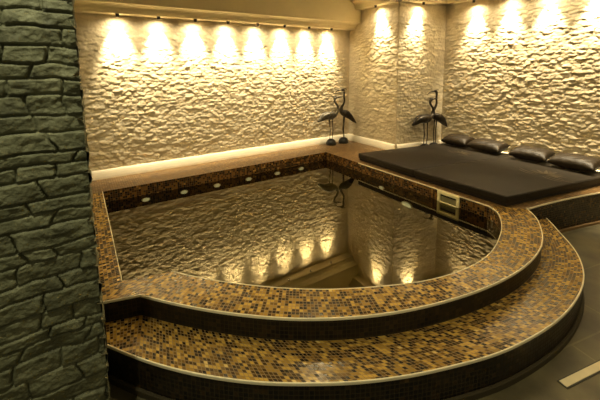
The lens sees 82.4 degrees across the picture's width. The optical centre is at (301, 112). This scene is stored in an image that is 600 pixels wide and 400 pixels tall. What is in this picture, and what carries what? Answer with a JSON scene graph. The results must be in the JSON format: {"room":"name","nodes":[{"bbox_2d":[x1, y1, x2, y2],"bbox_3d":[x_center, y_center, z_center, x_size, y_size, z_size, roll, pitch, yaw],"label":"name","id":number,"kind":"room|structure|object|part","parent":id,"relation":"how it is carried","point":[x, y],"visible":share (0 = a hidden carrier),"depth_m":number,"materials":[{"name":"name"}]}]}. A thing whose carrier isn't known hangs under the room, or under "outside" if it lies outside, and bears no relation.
{"room":"indoor spa pool","nodes":[
{"label":"indoor spa pool","id":0,"kind":"room"},
{"bbox_2d":[0,0,110,399],"bbox_3d":[-2.249,-0.043,2.294,1.326,2.790,3.320,-5,9,-33],"label":"wall","id":1,"kind":"structure","parent":0,"point":[53,336],"depth_m":1.24,"materials":[{"name":"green stone"}]},
{"bbox_2d":[75,12,348,170],"bbox_3d":[-0.913,-0.416,5.036,4.090,2.790,0.168,-5,9,-33],"label":"wall","id":2,"kind":"structure","parent":0,"point":[154,90],"depth_m":4.65,"materials":[{"name":"beige stone"}]},
{"bbox_2d":[74,1,357,30],"bbox_3d":[-0.822,-1.297,4.762,4.085,0.090,0.240,-5,9,-33],"label":"trim","id":3,"kind":"structure","parent":2,"relation":"attached to","point":[79,6],"depth_m":4.38,"materials":[{"name":"beige paint"}]},
{"bbox_2d":[75,0,360,23],"bbox_3d":[-0.806,-1.556,4.698,4.085,0.444,0.310,-5,9,-33],"label":"trim","id":4,"kind":"structure","parent":2,"relation":"attached to","point":[343,11],"depth_m":4.79,"materials":[{"name":"beige paint"}]},
{"bbox_2d":[91,134,347,180],"bbox_3d":[-0.850,0.596,5.094,4.000,0.105,0.052,-5,9,-33],"label":"baseboard","id":5,"kind":"structure","parent":2,"relation":"attached to","point":[167,164],"depth_m":4.74,"materials":[{"name":"beige paint"}]},
{"bbox_2d":[90,140,599,208],"bbox_3d":[0.518,0.800,3.855,4.915,0.001,3.650,-5,9,-33],"label":"ledge","id":6,"kind":"object","parent":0,"point":[351,150],"visible":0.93,"depth_m":4.40,"materials":[{"name":"tile"}]},
{"bbox_2d":[317,96,342,145],"bbox_3d":[0.490,0.136,5.754,0.511,0.820,0.176,-4,8,-25],"label":"statue","id":7,"kind":"object","parent":6,"relation":"on","point":[330,115],"visible":1,"depth_m":5.72,"materials":[{"name":"grey metal"}]},
{"bbox_2d":[335,88,355,143],"bbox_3d":[0.744,0.058,5.872,0.380,0.940,0.176,0,8,7],"label":"statue","id":8,"kind":"object","parent":6,"relation":"on","point":[345,113],"visible":1,"depth_m":5.83,"materials":[{"name":"brown metal"}]},
{"bbox_2d":[412,98,437,145],"bbox_3d":[1.918,0.181,5.307,0.511,0.820,0.176,-3,8,-19],"label":"statue","id":9,"kind":"object","parent":6,"relation":"on","point":[425,118],"visible":0.91,"depth_m":5.26,"materials":[{"name":"brown metal"}]},
{"bbox_2d":[358,143,510,177],"bbox_3d":[1.824,0.619,4.718,1.849,0.105,0.954,-4,8,-22],"label":"mattress","id":10,"kind":"object","parent":6,"relation":"on","point":[404,161],"visible":0.72,"depth_m":4.57,"materials":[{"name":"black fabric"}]},
{"bbox_2d":[441,134,474,146],"bbox_3d":[2.347,0.415,5.150,0.286,0.163,0.400,-5,9,-33],"label":"pillow","id":11,"kind":"object","parent":10,"relation":"on","point":[459,140],"visible":0.93,"depth_m":5.06,"materials":[{"name":"black leather"}]},
{"bbox_2d":[466,138,509,152],"bbox_3d":[2.588,0.461,4.784,0.286,0.162,0.470,-5,9,-31],"label":"pillow","id":12,"kind":"object","parent":10,"relation":"on","point":[482,144],"visible":1,"depth_m":4.69,"materials":[{"name":"black leather"}]},
{"bbox_2d":[427,90,447,144],"bbox_3d":[2.123,0.108,5.393,0.380,0.940,0.176,-2,8,-11],"label":"statue","id":13,"kind":"object","parent":6,"relation":"on","point":[440,118],"visible":0.83,"depth_m":5.34,"materials":[{"name":"brown metal"}]},
{"bbox_2d":[414,156,599,205],"bbox_3d":[2.367,0.725,3.871,1.881,0.105,1.044,-4,8,-22],"label":"mattress","id":14,"kind":"object","parent":6,"relation":"on","point":[508,180],"visible":0.86,"depth_m":3.66,"materials":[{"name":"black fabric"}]},
{"bbox_2d":[508,145,555,161],"bbox_3d":[2.892,0.518,4.323,0.286,0.163,0.430,-6,9,-34],"label":"pillow","id":15,"kind":"object","parent":14,"relation":"on","point":[535,154],"visible":0.98,"depth_m":4.24,"materials":[{"name":"black leather"}]},
{"bbox_2d":[547,152,599,171],"bbox_3d":[3.135,0.567,3.936,0.286,0.162,0.460,-5,9,-31],"label":"pillow","id":16,"kind":"object","parent":14,"relation":"on","point":[577,162],"visible":1,"depth_m":3.86,"materials":[{"name":"black leather"}]},
{"bbox_2d":[527,192,599,209],"bbox_3d":[2.794,0.840,3.411,1.590,0.014,0.042,-3,8,-20],"label":"trim","id":17,"kind":"structure","parent":6,"relation":"attached to","point":[598,192],"depth_m":3.33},
{"bbox_2d":[530,194,599,229],"bbox_3d":[2.796,1.000,3.432,1.590,0.330,0.034,-3,8,-20],"label":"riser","id":18,"kind":"structure","parent":6,"relation":"attached to","point":[586,209],"depth_m":3.41,"materials":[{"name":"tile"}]},
{"bbox_2d":[98,224,599,399],"bbox_3d":[0.979,1.372,2.381,7.200,0.100,7.800,-5,9,-33],"label":"floor","id":19,"kind":"structure","parent":0,"point":[583,349],"depth_m":1.93,"materials":[{"name":"grey tile"}]},
{"bbox_2d":[92,152,542,340],"bbox_3d":[0.034,1.361,3.253,3.325,0.954,3.179,-5,9,-33],"label":"plunge pool","id":20,"kind":"object","parent":19,"relation":"in","point":[247,310],"visible":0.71,"depth_m":2.00,"materials":[{"name":"brown tile"}]},
{"bbox_3d":[-1.625,0.950,2.897,0.006,0.013,1.867,-5,9,-33],"label":"edge trim","id":21,"kind":"part","parent":20,"relation":"part of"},
{"bbox_2d":[106,160,499,288],"bbox_3d":[-0.066,1.009,3.262,2.997,0.001,2.978,-5,9,-33],"label":"water","id":22,"kind":"object","parent":20,"relation":"in","point":[325,224],"visible":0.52,"depth_m":2.99,"materials":[{"name":"clear liquid"}]},
{"bbox_3d":[0.594,1.019,2.205,3.398,0.014,0.708,-3,8,-21],"label":"edge trim","id":23,"kind":"part","parent":20,"relation":"part of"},
{"bbox_3d":[0.705,0.917,2.978,1.761,0.013,2.977,4,9,33],"label":"edge trim","id":24,"kind":"part","parent":20,"relation":"part of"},
{"bbox_2d":[105,218,584,399],"bbox_3d":[0.771,1.250,2.152,3.665,0.207,0.981,-3,8,-21],"label":"step","id":25,"kind":"structure","parent":19,"relation":"on","point":[486,351],"depth_m":1.74,"materials":[{"name":"brown tile"}]},
{"bbox_2d":[557,360,599,388],"bbox_3d":[1.942,1.361,1.987,1.300,0.006,0.052,-3,8,-20],"label":"floor strip","id":26,"kind":"object","parent":19,"relation":"on","point":[592,369],"depth_m":1.81,"materials":[{"name":"stone"}]},
{"bbox_2d":[348,2,399,143],"bbox_3d":[1.183,-0.517,5.651,0.139,2.790,1.119,-5,9,-33],"label":"wall","id":27,"kind":"structure","parent":0,"point":[373,44],"depth_m":5.53,"materials":[{"name":"beige stone"}]},
{"bbox_2d":[348,134,394,149],"bbox_3d":[1.124,0.491,5.747,0.052,0.105,1.105,-5,9,-33],"label":"baseboard","id":28,"kind":"structure","parent":27,"relation":"attached to","point":[379,144],"depth_m":5.68,"materials":[{"name":"beige paint"}]},
{"bbox_2d":[351,0,401,9],"bbox_3d":[1.109,-1.752,5.215,0.300,0.225,0.905,-5,9,-33],"label":"trim","id":29,"kind":"structure","parent":27,"relation":"attached to","point":[359,4],"depth_m":5.33,"materials":[{"name":"beige paint"}]},
{"bbox_2d":[395,2,446,148],"bbox_3d":[1.827,-0.487,5.379,0.906,2.790,0.138,-4,8,-22],"label":"wall","id":30,"kind":"structure","parent":0,"point":[421,28],"depth_m":5.29,"materials":[{"name":"beige stone"}]},
{"bbox_2d":[396,140,440,148],"bbox_3d":[1.872,0.524,5.443,0.892,0.105,0.052,-4,8,-22],"label":"baseboard","id":31,"kind":"structure","parent":30,"relation":"attached to","point":[437,141],"depth_m":5.38,"materials":[{"name":"beige paint"}]},
{"bbox_2d":[401,0,451,4],"bbox_3d":[1.849,-1.732,5.011,0.994,0.225,0.300,-4,8,-22],"label":"trim","id":32,"kind":"structure","parent":30,"relation":"attached to","point":[434,2],"depth_m":5.07,"materials":[{"name":"beige paint"}]},
{"bbox_2d":[441,0,599,169],"bbox_3d":[3.930,-0.206,3.092,0.170,2.790,5.880,-5,9,-33],"label":"wall","id":33,"kind":"structure","parent":0,"point":[516,73],"depth_m":4.48,"materials":[{"name":"beige stone"}]},
{"bbox_2d":[444,0,471,4],"bbox_3d":[3.738,-1.461,2.809,0.300,0.225,5.880,-5,9,-33],"label":"trim","id":34,"kind":"structure","parent":33,"relation":"attached to","point":[449,1],"depth_m":5.09,"materials":[{"name":"beige paint"}]},
{"bbox_2d":[559,221,599,232],"bbox_3d":[2.909,1.146,3.483,1.359,0.026,0.044,-3,8,-19],"label":"trim","id":35,"kind":"structure","parent":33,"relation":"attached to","point":[595,222],"depth_m":3.44,"materials":[{"name":"tile"}]}
]}

